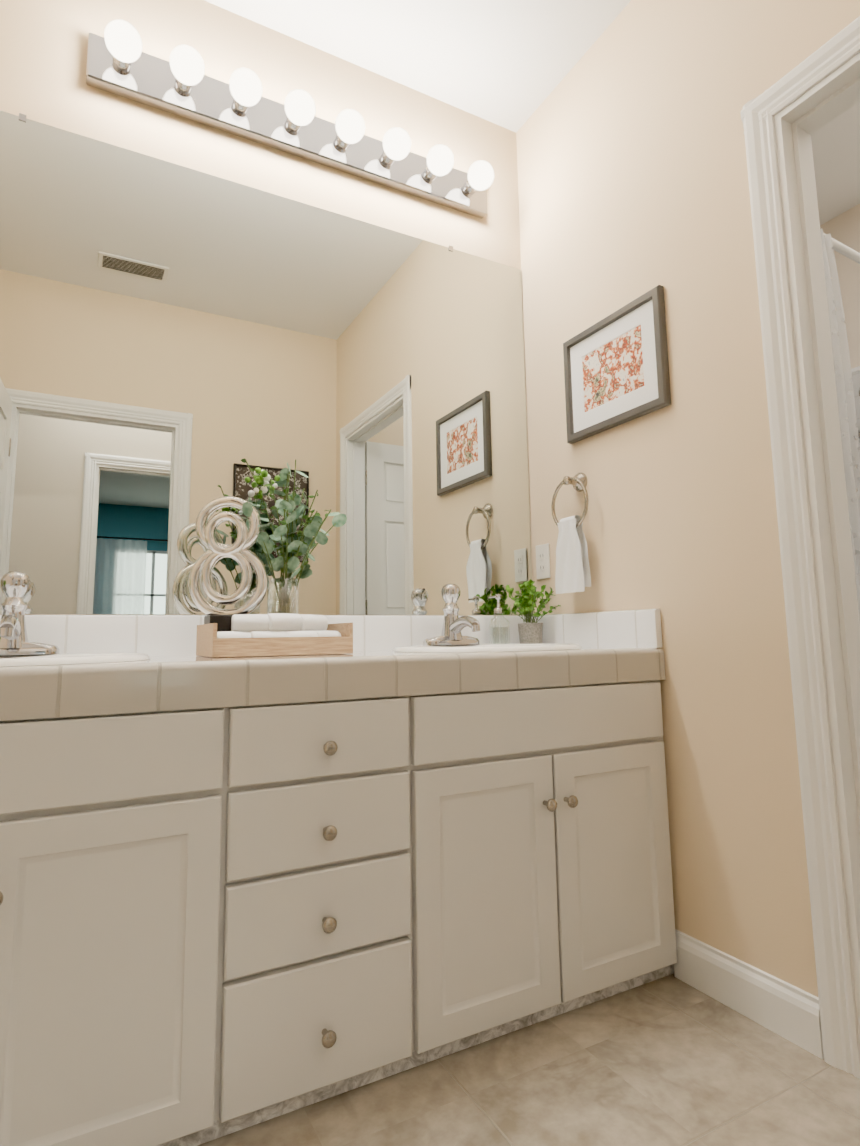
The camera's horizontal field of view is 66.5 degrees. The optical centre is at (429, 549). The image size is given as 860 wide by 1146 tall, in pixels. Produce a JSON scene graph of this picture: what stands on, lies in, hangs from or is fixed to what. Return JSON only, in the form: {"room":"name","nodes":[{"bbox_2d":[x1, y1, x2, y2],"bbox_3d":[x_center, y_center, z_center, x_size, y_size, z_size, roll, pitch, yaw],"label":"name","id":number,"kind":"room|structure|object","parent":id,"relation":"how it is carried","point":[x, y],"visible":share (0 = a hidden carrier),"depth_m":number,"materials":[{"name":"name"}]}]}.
{"room":"bathroom","nodes":[
{"label":"bathroom","id":0,"kind":"room"},
{"bbox_2d":[0,0,531,615],"bbox_3d":[0.200,-0.219,2.267,3.475,2.720,0.119,3,-9,-28],"label":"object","id":1,"kind":"structure","parent":0,"point":[178,343],"depth_m":1.87,"materials":[{"name":"clear glass"}]},
{"bbox_2d":[86,20,493,218],"bbox_3d":[-0.328,-1.278,1.979,1.250,0.130,0.161,3,-9,-28],"label":"vanity light bar","id":2,"kind":"object","parent":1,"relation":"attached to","point":[122,64],"visible":1,"depth_m":1.93,"materials":[{"name":"silver metal"}]},
{"bbox_2d":[197,974,859,1145],"bbox_3d":[-0.022,1.012,0.799,2.045,0.100,2.170,3,-9,-28],"label":"floor","id":3,"kind":"structure","parent":0,"point":[670,1060],"depth_m":1.22,"materials":[{"name":"tile"}]},
{"bbox_2d":[0,643,676,1145],"bbox_3d":[-0.326,0.645,1.461,1.869,0.809,0.592,3,-9,-28],"label":"bathroom vanity","id":4,"kind":"object","parent":3,"relation":"on","point":[238,893],"depth_m":1.22,"materials":[{"name":"painted wood"},{"name":"tile"},{"name":"metal"}]},
{"bbox_2d":[0,571,63,650],"bbox_3d":[-0.884,0.131,1.385,0.185,0.182,0.184,3,-9,-28],"label":"faucet","id":5,"kind":"object","parent":4,"relation":"on","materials":[{"name":"silver metal"}]},
{"bbox_2d":[0,647,167,658],"bbox_3d":[-0.817,0.286,1.244,0.524,0.165,0.464,3,-9,-28],"label":"sink","id":6,"kind":"object","parent":4,"relation":"in","point":[135,650],"depth_m":1.44,"materials":[{"name":"white ceramic"}]},
{"bbox_2d":[188,458,352,657],"bbox_3d":[-0.373,0.002,1.599,0.381,0.502,0.245,3,-9,-28],"label":"decorations","id":7,"kind":"object","parent":4,"relation":"on","point":[241,631],"visible":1,"depth_m":1.56,"materials":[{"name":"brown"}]},
{"bbox_2d":[360,643,523,646],"bbox_3d":[0.156,0.340,1.763,0.524,0.165,0.464,3,-9,-28],"label":"sink","id":8,"kind":"object","parent":4,"relation":"in","point":[361,644],"depth_m":1.93,"materials":[{"name":"white ceramic"}]},
{"bbox_2d":[416,583,483,642],"bbox_3d":[0.090,0.185,1.904,0.185,0.182,0.184,3,-9,-28],"label":"faucet","id":9,"kind":"object","parent":4,"relation":"on","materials":[{"name":"silver metal"}]},
{"bbox_2d":[488,594,509,643],"bbox_3d":[0.216,0.224,2.074,0.065,0.168,0.040,1,-8,-16],"label":"soap dispenser","id":10,"kind":"object","parent":4,"relation":"on","point":[498,609],"visible":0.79,"depth_m":2.07,"materials":[{"name":"clear glass"}]},
{"bbox_2d":[504,579,559,642],"bbox_3d":[0.332,0.202,2.107,0.169,0.217,0.167,3,-9,-28],"label":"potted plant","id":11,"kind":"object","parent":4,"relation":"on","point":[529,630],"visible":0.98,"depth_m":2.08,"materials":[{"name":"green plant"}]},
{"bbox_2d":[204,0,859,224],"bbox_3d":[1.579,-2.148,-1.408,4.910,0.100,8.310,3,-9,-28],"label":"ceiling","id":12,"kind":"structure","parent":0,"point":[508,64],"depth_m":2.10,"materials":[{"name":"paint"}]},
{"bbox_2d":[516,0,859,996],"bbox_3d":[0.854,-0.335,1.463,0.110,2.720,1.950,3,-9,-28],"label":"wall","id":13,"kind":"structure","parent":0,"point":[632,168],"depth_m":1.68,"materials":[{"name":"paint"}]},
{"bbox_2d":[536,543,549,579],"bbox_3d":[0.376,0.041,2.191,0.008,0.115,0.070,3,-9,-28],"label":"electrical outlet","id":14,"kind":"object","parent":13,"relation":"attached to","point":[542,561],"visible":1,"depth_m":2.18,"materials":[{"name":"white plastic"}]},
{"bbox_2d":[551,473,590,593],"bbox_3d":[0.444,-0.055,2.011,0.067,0.376,0.167,3,-9,-28],"label":"towel ring","id":15,"kind":"object","parent":13,"relation":"attached to","point":[572,574],"visible":1,"depth_m":1.98,"materials":[{"name":"white fabric"}]},
{"bbox_2d":[563,285,670,443],"bbox_3d":[0.535,-0.528,1.936,0.022,0.335,0.400,3,-9,-28],"label":"floral picture","id":16,"kind":"object","parent":13,"relation":"attached to","point":[616,368],"visible":0.96,"depth_m":1.91,"materials":[{"name":"grey paper"}]},
{"bbox_2d":[674,929,823,1058],"bbox_3d":[0.701,0.987,1.481,0.014,0.108,0.370,3,-9,-28],"label":"baseboard","id":17,"kind":"structure","parent":13,"relation":"attached to","point":[783,1009],"depth_m":1.43,"materials":[{"name":"white wood"}]},
{"bbox_2d":[740,16,859,1078],"bbox_3d":[1.049,-0.077,1.071,0.146,2.100,0.935,3,-9,-28],"label":"door frame","id":18,"kind":"structure","parent":13,"relation":"attached to","point":[787,116],"depth_m":1.41,"materials":[{"name":"white wood"}]},
{"bbox_2d":[820,204,859,368],"bbox_3d":[2.264,-0.257,2.215,0.110,2.720,2.170,3,-9,-28],"label":"wall","id":19,"kind":"structure","parent":0,"point":[844,228],"depth_m":2.92,"materials":[{"name":"paint"}]},
{"bbox_2d":[820,227,859,619],"bbox_3d":[1.469,0.028,1.975,1.491,1.916,0.072,4,-9,-31],"label":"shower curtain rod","id":20,"kind":"object","parent":19,"relation":"attached to","point":[845,392],"visible":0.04,"depth_m":1.82,"materials":[{"name":"white"}]},
{"bbox_2d":[841,366,859,554],"bbox_3d":[1.936,0.174,2.652,0.013,1.990,0.723,3,-9,-28],"label":"tiled wall","id":21,"kind":"structure","parent":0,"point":[855,371],"depth_m":2.85,"materials":[{"name":"white tile"}]},
{"bbox_2d":[853,388,859,492],"bbox_3d":[1.844,0.013,2.685,0.139,1.410,0.186,3,-9,-28],"label":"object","id":22,"kind":"object","parent":21,"relation":"attached to","point":[858,436],"visible":0.06,"depth_m":2.83,"materials":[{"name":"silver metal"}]}
]}

